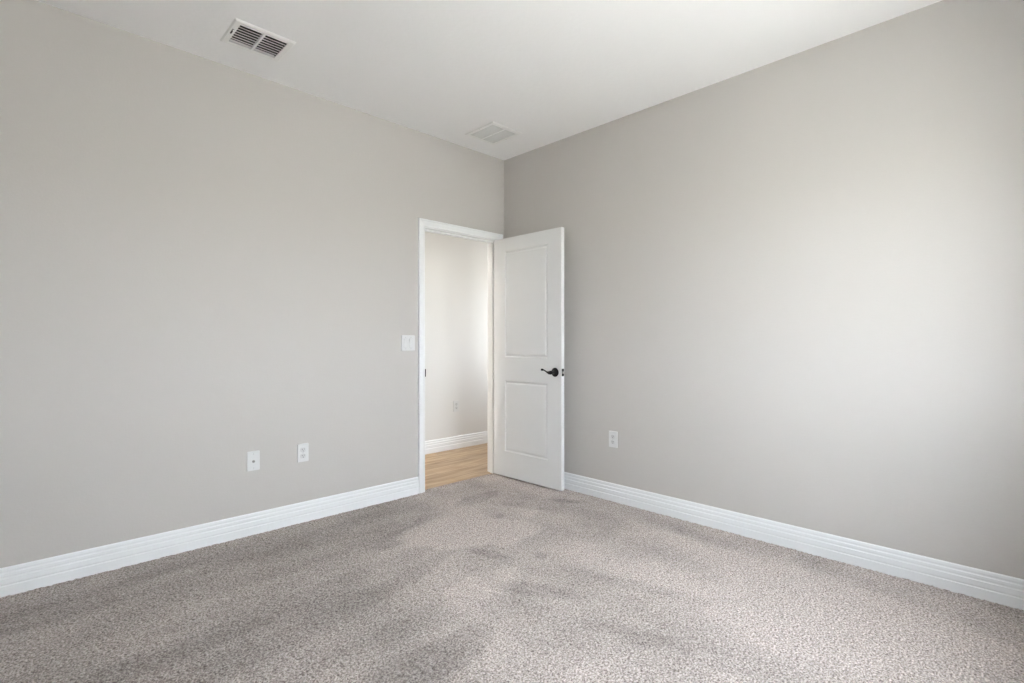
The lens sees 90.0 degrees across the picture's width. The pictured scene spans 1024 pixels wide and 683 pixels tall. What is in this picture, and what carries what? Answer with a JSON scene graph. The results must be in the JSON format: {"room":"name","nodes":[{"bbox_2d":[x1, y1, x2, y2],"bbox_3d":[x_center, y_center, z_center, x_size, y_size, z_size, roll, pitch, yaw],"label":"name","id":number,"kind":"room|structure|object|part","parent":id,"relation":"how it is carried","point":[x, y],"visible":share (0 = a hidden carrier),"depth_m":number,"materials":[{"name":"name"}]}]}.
{"room":"empty bedroom","nodes":[
{"label":"empty bedroom","id":0,"kind":"room"},
{"bbox_2d":[0,0,503,567],"bbox_3d":[-1.019,-0.238,3.639,5.750,2.780,0.114,0,0,-45],"label":"wall","id":1,"kind":"structure","parent":0,"point":[205,264],"depth_m":2.80,"materials":[{"name":"grey paint"}]},
{"bbox_2d":[0,477,418,597],"bbox_3d":[-1.864,1.085,2.718,3.253,0.133,0.016,0,0,-45],"label":"baseboard","id":2,"kind":"structure","parent":1,"relation":"attached to","point":[15,579],"depth_m":2.79,"materials":[{"name":"white paint"}]},
{"bbox_2d":[247,450,259,470],"bbox_3d":[-1.535,0.710,3.041,0.070,0.114,0.016,0,0,-45],"label":"cable jack plate","id":3,"kind":"object","parent":1,"relation":"attached to","point":[253,457],"visible":1,"depth_m":3.04,"materials":[{"name":"white plastic"}]},
{"bbox_2d":[297,443,308,462],"bbox_3d":[-1.327,0.706,3.250,0.070,0.114,0.009,0,0,-45],"label":"wall outlet","id":4,"kind":"object","parent":1,"relation":"attached to","point":[302,449],"visible":1,"depth_m":3.25,"materials":[{"name":"white plastic"}]},
{"bbox_2d":[401,335,414,350],"bbox_3d":[-0.769,0.011,3.797,0.116,0.114,0.012,0,0,-45],"label":"light switch","id":5,"kind":"object","parent":1,"relation":"attached to","point":[407,341],"visible":1,"depth_m":3.79,"materials":[{"name":"white plastic"}]},
{"bbox_2d":[418,218,502,493],"bbox_3d":[-0.439,0.110,4.210,0.871,2.084,0.150,0,0,-45],"label":"door frame","id":6,"kind":"structure","parent":1,"relation":"attached to","point":[424,225],"depth_m":3.93,"materials":[{"name":"white paint"}]},
{"bbox_2d":[494,227,563,490],"bbox_3d":[0.122,0.132,4.142,0.768,1.996,0.148,0,0,45],"label":"door","id":7,"kind":"structure","parent":1,"relation":"in","point":[528,268],"depth_m":4.09,"materials":[{"name":"white paint"}]},
{"bbox_3d":[0.120,-0.312,4.144,0.473,0.884,0.035,0,0,45],"label":"panel","id":8,"kind":"part","parent":7,"relation":"part of","materials":[{"name":"white paint"}]},
{"bbox_3d":[0.120,0.624,4.144,0.473,0.591,0.035,0,0,45],"label":"panel","id":9,"kind":"part","parent":7,"relation":"part of","materials":[{"name":"white paint"}]},
{"bbox_3d":[0.263,0.230,3.911,0.121,0.043,0.019,0,0,45],"label":"lever","id":10,"kind":"part","parent":7,"relation":"part of","materials":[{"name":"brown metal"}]},
{"bbox_3d":[0.311,0.235,3.891,0.071,0.071,0.053,0,0,45],"label":"handle","id":11,"kind":"part","parent":7,"relation":"part of","materials":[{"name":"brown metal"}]},
{"bbox_2d":[425,232,487,440],"bbox_3d":[-1.440,-0.241,4.745,4.800,2.774,0.120,0,0,-45],"label":"wall","id":12,"kind":"structure","parent":0,"point":[456,269],"depth_m":5.48,"materials":[{"name":"white paint"}]},
{"bbox_2d":[453,400,458,411],"bbox_3d":[-0.597,0.691,5.482,0.070,0.114,0.009,0,0,-45],"label":"wall outlet","id":13,"kind":"object","parent":12,"relation":"attached to","point":[455,403],"visible":1,"depth_m":5.47,"materials":[{"name":"white plastic"}]},
{"bbox_2d":[425,431,487,454],"bbox_3d":[-1.392,1.079,4.696,4.560,0.133,0.016,0,0,-45],"label":"baseboard","id":14,"kind":"structure","parent":12,"relation":"attached to","point":[455,442],"depth_m":5.47,"materials":[{"name":"white paint"}]},
{"bbox_2d":[425,443,490,489],"bbox_3d":[-1.077,1.209,4.376,4.800,0.126,1.154,0,0,-45],"label":"floor","id":15,"kind":"structure","parent":0,"point":[442,468],"depth_m":4.73,"materials":[{"name":"brown wood"}]},
{"bbox_2d":[37,0,941,159],"bbox_3d":[-0.245,-1.648,1.710,4.470,0.120,3.837,0,0,-45],"label":"ceiling","id":16,"kind":"structure","parent":0,"point":[547,72],"depth_m":2.75,"materials":[{"name":"white paint"}]},
{"bbox_2d":[220,18,295,61],"bbox_3d":[-1.342,-1.625,2.708,0.297,0.105,0.261,0,0,-45],"label":"ceiling vent","id":17,"kind":"object","parent":16,"relation":"in","point":[241,34],"visible":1,"depth_m":2.73,"materials":[{"name":"white metal"}]},
{"bbox_2d":[465,121,520,144],"bbox_3d":[-0.144,-1.629,3.910,0.299,0.099,0.319,0,0,-45],"label":"ceiling vent","id":18,"kind":"object","parent":16,"relation":"in","point":[493,133],"visible":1,"depth_m":3.90,"materials":[{"name":"white metal"}]},
{"bbox_2d":[504,0,1023,578],"bbox_3d":[1.312,-0.238,3.201,0.160,2.780,3.780,0,0,-45],"label":"wall","id":19,"kind":"structure","parent":0,"point":[794,284],"depth_m":2.75,"materials":[{"name":"grey paint"}]},
{"bbox_2d":[609,431,617,447],"bbox_3d":[0.726,0.702,3.676,0.009,0.114,0.070,0,0,-44],"label":"wall outlet","id":20,"kind":"object","parent":19,"relation":"attached to","point":[613,436],"visible":1,"depth_m":3.67,"materials":[{"name":"white plastic"}]},
{"bbox_2d":[564,472,1023,609],"bbox_3d":[1.188,1.085,3.202,0.016,0.133,3.604,0,0,-45],"label":"baseboard","id":21,"kind":"structure","parent":19,"relation":"attached to","point":[1001,589],"depth_m":2.71,"materials":[{"name":"white paint"}]},
{"bbox_3d":[-0.240,1.212,1.706,4.470,0.120,3.825,0,0,-45],"label":"floor","id":22,"kind":"structure","parent":0,"visible":0},
{"bbox_2d":[0,473,1023,682],"bbox_3d":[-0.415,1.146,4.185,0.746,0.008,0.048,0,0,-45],"label":"carpet","id":23,"kind":"object","parent":22,"relation":"on","point":[489,578],"visible":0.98,"depth_m":2.21,"materials":[{"name":"grey carpet"}]}
]}

